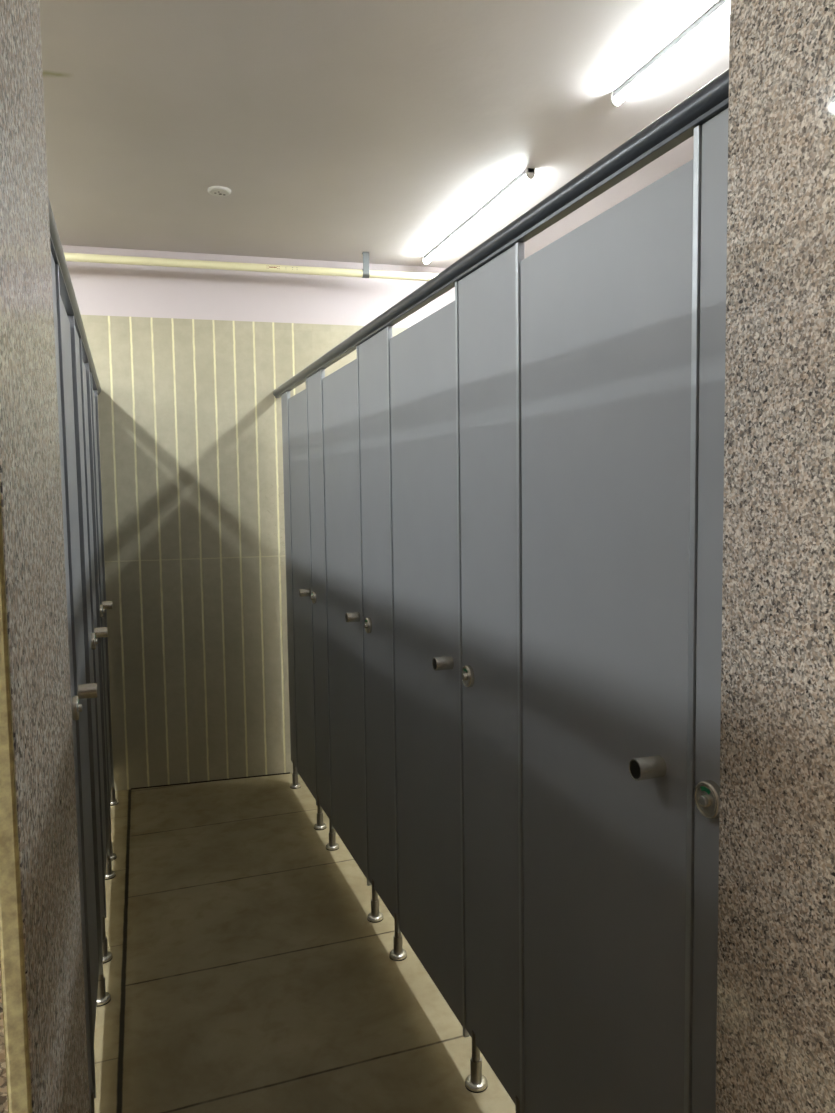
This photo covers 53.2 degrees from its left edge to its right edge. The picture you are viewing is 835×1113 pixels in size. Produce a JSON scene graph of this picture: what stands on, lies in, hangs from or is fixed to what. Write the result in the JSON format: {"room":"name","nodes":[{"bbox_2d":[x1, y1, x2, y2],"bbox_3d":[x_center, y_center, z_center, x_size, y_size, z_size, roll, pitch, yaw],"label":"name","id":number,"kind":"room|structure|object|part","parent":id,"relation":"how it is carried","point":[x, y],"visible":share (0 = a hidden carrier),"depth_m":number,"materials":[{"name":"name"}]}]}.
{"room":"public restroom","nodes":[
{"label":"public restroom","id":0,"kind":"room"},
{"bbox_2d":[62,245,454,790],"bbox_3d":[-1.570,-0.163,4.268,5.500,2.735,0.152,-2,4,-15],"label":"wall","id":1,"kind":"structure","parent":0,"point":[190,415],"depth_m":4.31,"materials":[{"name":"tile"}]},
{"bbox_2d":[131,772,289,789],"bbox_3d":[-1.086,1.188,4.414,0.820,0.006,0.006,-2,4,-15],"label":"trim","id":2,"kind":"structure","parent":1,"relation":"attached to","point":[288,772],"depth_m":4.41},
{"bbox_2d":[94,773,514,1112],"bbox_3d":[-0.356,1.476,1.252,6.000,0.120,7.200,-2,4,-18],"label":"floor","id":3,"kind":"structure","parent":0,"point":[248,971],"depth_m":2.60,"materials":[{"name":"beige tile"}]},
{"bbox_2d":[51,253,95,1112],"bbox_3d":[-0.737,0.374,1.764,0.058,2.014,0.294,-2,5,-19],"label":"pilaster","id":4,"kind":"object","parent":3,"relation":"on","point":[77,708],"visible":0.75,"depth_m":1.85,"materials":[{"name":"grey laminate"}]},
{"bbox_2d":[60,296,98,1037],"bbox_3d":[-0.857,0.305,2.152,0.065,1.884,0.522,-2,5,-20],"label":"door","id":5,"kind":"structure","parent":4,"relation":"attached to","point":[89,690],"depth_m":2.20,"materials":[{"name":"grey laminate"}]},
{"bbox_3d":[-0.773,0.314,1.946,0.048,0.034,0.034,-2,5,-19],"label":"knob","id":6,"kind":"part","parent":5,"relation":"part of","materials":[{"name":"metal"}]},
{"bbox_3d":[-0.751,1.294,1.911,0.030,0.132,0.030,-2,5,-19],"label":"leg","id":7,"kind":"part","parent":4,"relation":"part of","materials":[{"name":"metal"}]},
{"bbox_2d":[67,315,112,1006],"bbox_3d":[-1.015,0.318,2.571,0.058,2.014,0.374,-2,5,-19],"label":"pilaster","id":8,"kind":"object","parent":3,"relation":"on","point":[90,641],"visible":0.82,"depth_m":2.52,"materials":[{"name":"grey laminate"}]},
{"bbox_2d":[48,197,100,394],"bbox_3d":[-1.006,-0.706,2.430,0.044,0.047,3.608,-2,5,-19],"label":"rail","id":9,"kind":"object","parent":8,"relation":"on","point":[67,293],"visible":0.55,"depth_m":2.13,"materials":[{"name":"grey metal"}]},
{"bbox_3d":[-1.018,0.260,2.568,0.013,1.898,0.334,-2,5,-19],"label":"panel","id":10,"kind":"part","parent":8,"relation":"part of","materials":[{"name":"grey laminate"}]},
{"bbox_2d":[82,359,107,872],"bbox_3d":[-1.144,0.247,2.985,0.065,1.884,0.497,-2,5,-20],"label":"door","id":11,"kind":"structure","parent":8,"relation":"attached to","point":[100,632],"depth_m":3.08,"materials":[{"name":"grey laminate"}]},
{"bbox_3d":[-1.065,0.255,2.795,0.048,0.034,0.034,-2,5,-19],"label":"knob","id":12,"kind":"part","parent":11,"relation":"part of","materials":[{"name":"metal"}]},
{"bbox_3d":[-0.950,1.254,2.491,0.030,0.132,0.030,-2,5,-19],"label":"leg","id":13,"kind":"part","parent":8,"relation":"part of","materials":[{"name":"metal"}]},
{"bbox_3d":[-1.028,1.238,2.717,0.030,0.132,0.030,-2,5,-19],"label":"leg","id":14,"kind":"part","parent":8,"relation":"part of","materials":[{"name":"metal"}]},
{"bbox_2d":[84,363,116,879],"bbox_3d":[-1.278,0.264,3.338,0.058,2.014,0.259,-2,5,-19],"label":"pilaster","id":15,"kind":"object","parent":3,"relation":"on","point":[109,874],"visible":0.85,"depth_m":3.28,"materials":[{"name":"grey laminate"}]},
{"bbox_3d":[-1.281,0.206,3.335,0.013,1.898,0.219,-2,5,-19],"label":"panel","id":16,"kind":"part","parent":15,"relation":"part of","materials":[{"name":"grey laminate"}]},
{"bbox_2d":[92,388,111,799],"bbox_3d":[-1.401,0.195,3.733,0.065,1.884,0.572,-2,5,-20],"label":"door","id":17,"kind":"structure","parent":15,"relation":"attached to","point":[106,604],"depth_m":3.85,"materials":[{"name":"grey laminate"}]},
{"bbox_3d":[-1.312,0.205,3.512,0.048,0.034,0.034,-2,5,-19],"label":"knob","id":18,"kind":"part","parent":17,"relation":"part of","materials":[{"name":"metal"}]},
{"bbox_3d":[-1.233,1.197,3.312,0.030,0.132,0.030,-2,5,-19],"label":"leg","id":19,"kind":"part","parent":15,"relation":"part of","materials":[{"name":"metal"}]},
{"bbox_3d":[-1.290,1.185,3.479,0.030,0.132,0.030,-2,5,-19],"label":"leg","id":20,"kind":"part","parent":15,"relation":"part of","materials":[{"name":"metal"}]},
{"bbox_2d":[93,390,118,805],"bbox_3d":[-1.542,0.211,4.105,0.057,2.014,0.207,-2,5,-19],"label":"pilaster","id":21,"kind":"object","parent":3,"relation":"on","point":[113,801],"visible":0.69,"depth_m":4.01,"materials":[{"name":"grey laminate"}]},
{"bbox_3d":[-1.505,1.142,4.105,0.030,0.132,0.030,-2,5,-19],"label":"leg","id":22,"kind":"part","parent":21,"relation":"part of","materials":[{"name":"metal"}]},
{"bbox_2d":[281,391,300,788],"bbox_3d":[-0.645,0.188,4.233,0.057,2.014,0.173,-2,5,-19],"label":"pilaster","id":23,"kind":"object","parent":3,"relation":"on","point":[284,397],"visible":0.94,"depth_m":4.22,"materials":[{"name":"grey laminate"}]},
{"bbox_3d":[-0.632,1.114,4.304,0.030,0.132,0.030,-2,5,-19],"label":"leg","id":24,"kind":"part","parent":23,"relation":"part of","materials":[{"name":"metal"}]},
{"bbox_2d":[306,369,338,850],"bbox_3d":[-0.419,0.232,3.599,0.058,2.014,0.304,-2,5,-19],"label":"pilaster","id":25,"kind":"object","parent":3,"relation":"on","point":[314,383],"visible":0.98,"depth_m":3.59,"materials":[{"name":"grey laminate"}]},
{"bbox_2d":[288,389,315,799],"bbox_3d":[-0.557,0.176,3.939,0.061,1.868,0.433,-2,4,-18],"label":"door","id":26,"kind":"structure","parent":25,"relation":"attached to","point":[298,451],"depth_m":3.93,"materials":[{"name":"grey laminate"}]},
{"bbox_3d":[-0.508,0.164,3.763,0.048,0.034,0.034,-2,5,-19],"label":"knob","id":27,"kind":"part","parent":26,"relation":"part of","materials":[{"name":"metal"}]},
{"bbox_3d":[-0.419,0.174,3.597,0.013,1.898,0.270,-2,5,-19],"label":"panel","id":28,"kind":"part","parent":25,"relation":"part of","materials":[{"name":"grey laminate"}]},
{"bbox_3d":[-0.442,1.151,3.770,0.030,0.132,0.030,-2,5,-19],"label":"leg","id":29,"kind":"part","parent":25,"relation":"part of","materials":[{"name":"metal"}]},
{"bbox_3d":[-0.364,1.167,3.552,0.030,0.132,0.030,-2,5,-19],"label":"leg","id":30,"kind":"part","parent":25,"relation":"part of","materials":[{"name":"metal"}]},
{"bbox_2d":[356,326,406,960],"bbox_3d":[-0.129,0.289,2.784,0.058,2.014,0.364,-2,5,-19],"label":"pilaster","id":31,"kind":"object","parent":3,"relation":"on","point":[373,355],"visible":0.98,"depth_m":2.76,"materials":[{"name":"grey laminate"}]},
{"bbox_2d":[322,359,366,878],"bbox_3d":[-0.294,0.227,3.201,0.061,1.868,0.535,-2,4,-18],"label":"door","id":32,"kind":"structure","parent":31,"relation":"attached to","point":[340,406],"depth_m":3.18,"materials":[{"name":"grey laminate"}]},
{"bbox_3d":[-0.231,0.218,2.986,0.048,0.034,0.034,-2,5,-19],"label":"knob","id":33,"kind":"part","parent":32,"relation":"part of","materials":[{"name":"metal"}]},
{"bbox_3d":[-0.151,1.208,2.953,0.030,0.132,0.030,-2,5,-19],"label":"leg","id":34,"kind":"part","parent":31,"relation":"part of","materials":[{"name":"metal"}]},
{"bbox_3d":[-0.128,0.231,2.781,0.013,1.898,0.332,-2,5,-19],"label":"panel","id":35,"kind":"part","parent":31,"relation":"part of","materials":[{"name":"grey laminate"}]},
{"bbox_3d":[-0.064,1.225,2.709,0.030,0.132,0.030,-2,5,-19],"label":"leg","id":36,"kind":"part","parent":31,"relation":"part of","materials":[{"name":"metal"}]},
{"bbox_2d":[273,69,728,397],"bbox_3d":[-0.139,-0.738,2.692,0.043,0.047,3.559,-2,5,-19],"label":"rail","id":37,"kind":"object","parent":31,"relation":"on","point":[677,125],"visible":0.66,"depth_m":1.51,"materials":[{"name":"grey metal"}]},
{"bbox_2d":[455,242,524,1112],"bbox_3d":[0.170,0.347,1.946,0.058,2.014,0.345,-2,5,-19],"label":"pilaster","id":38,"kind":"object","parent":3,"relation":"on","point":[488,299],"visible":0.98,"depth_m":1.92,"materials":[{"name":"grey laminate"}]},
{"bbox_2d":[390,301,462,1026],"bbox_3d":[0.008,0.286,2.354,0.061,1.868,0.537,-2,4,-18],"label":"door","id":39,"kind":"structure","parent":38,"relation":"attached to","point":[423,355],"depth_m":2.32,"materials":[{"name":"grey laminate"}]},
{"bbox_3d":[0.066,0.276,2.151,0.048,0.034,0.034,-2,5,-19],"label":"knob","id":40,"kind":"part","parent":39,"relation":"part of","materials":[{"name":"metal"}]},
{"bbox_3d":[0.148,1.266,2.113,0.030,0.132,0.030,-2,5,-19],"label":"leg","id":41,"kind":"part","parent":38,"relation":"part of","materials":[{"name":"metal"}]},
{"bbox_3d":[0.232,1.283,1.880,0.030,0.132,0.030,-2,5,-19],"label":"leg","id":42,"kind":"part","parent":38,"relation":"part of","materials":[{"name":"metal"}]},
{"bbox_2d":[684,107,728,1112],"bbox_3d":[0.443,0.400,1.181,0.057,2.014,0.172,-2,5,-19],"label":"pilaster","id":43,"kind":"object","parent":3,"relation":"on","point":[710,151],"visible":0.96,"depth_m":1.20,"materials":[{"name":"grey laminate"}]},
{"bbox_2d":[521,159,692,1112],"bbox_3d":[0.306,0.344,1.516,0.062,1.868,0.553,-2,4,-18],"label":"door","id":44,"kind":"structure","parent":43,"relation":"attached to","point":[606,305],"depth_m":1.45,"materials":[{"name":"grey laminate"}]},
{"bbox_3d":[0.364,0.334,1.317,0.048,0.034,0.034,-2,5,-19],"label":"knob","id":45,"kind":"part","parent":44,"relation":"part of","materials":[{"name":"metal"}]},
{"bbox_2d":[39,0,729,267],"bbox_3d":[-0.397,-1.354,1.041,6.000,0.113,7.200,-2,4,-18],"label":"ceiling","id":46,"kind":"structure","parent":0,"point":[336,130],"depth_m":2.71,"materials":[{"name":"paint"}]},
{"bbox_2d":[362,252,369,277],"bbox_3d":[-0.267,-1.490,4.270,0.034,0.125,0.044,-2,4,-15],"label":"hanger","id":47,"kind":"object","parent":46,"relation":"attached to","point":[366,272],"visible":1,"depth_m":4.25,"materials":[{"name":"metal"}]},
{"bbox_2d":[64,252,437,280],"bbox_3d":[-1.812,-1.397,3.854,4.300,0.038,0.038,-2,4,-15],"label":"pipe","id":48,"kind":"object","parent":47,"relation":"hanging from","point":[75,257],"visible":0.68,"depth_m":4.09,"materials":[{"name":"beige plastic"}]},
{"bbox_2d":[422,168,534,264],"bbox_3d":[0.238,-1.503,3.767,0.036,0.040,1.240,-2,4,-18],"label":"fluorescent light","id":49,"kind":"object","parent":46,"relation":"in","point":[528,174],"visible":1,"depth_m":3.60,"materials":[{"name":"white plastic"}]},
{"bbox_2d":[610,0,729,106],"bbox_3d":[0.805,-1.382,2.031,0.036,0.040,1.200,-2,4,-18],"label":"fluorescent light","id":50,"kind":"object","parent":46,"relation":"in","point":[720,10],"visible":1,"depth_m":2.30,"materials":[{"name":"white plastic"}]},
{"bbox_3d":[-1.681,0.144,0.176,2.910,2.735,0.345,-2,4,-18],"label":"wall","id":51,"kind":"structure","parent":0,"visible":0},
{"bbox_2d":[0,490,31,1112],"bbox_3d":[-0.223,0.344,0.471,0.012,2.250,0.003,-2,4,-18],"label":"trim","id":52,"kind":"structure","parent":51,"relation":"attached to","point":[12,960],"depth_m":0.46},
{"bbox_2d":[0,0,89,1112],"bbox_3d":[-0.284,0.332,0.644,0.020,2.250,0.365,-2,4,-18],"label":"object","id":53,"kind":"structure","parent":51,"relation":"attached to","point":[30,467],"depth_m":0.58,"materials":[{"name":"stone"}]},
{"bbox_3d":[1.542,0.018,1.241,2.297,2.735,0.345,-2,4,-18],"label":"wall","id":54,"kind":"structure","parent":0,"visible":0},
{"bbox_2d":[716,0,834,1112],"bbox_3d":[0.449,0.304,0.886,0.020,2.250,0.365,-2,4,-18],"label":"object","id":55,"kind":"structure","parent":54,"relation":"attached to","point":[775,1039],"depth_m":0.94,"materials":[{"name":"stone"}]}
]}

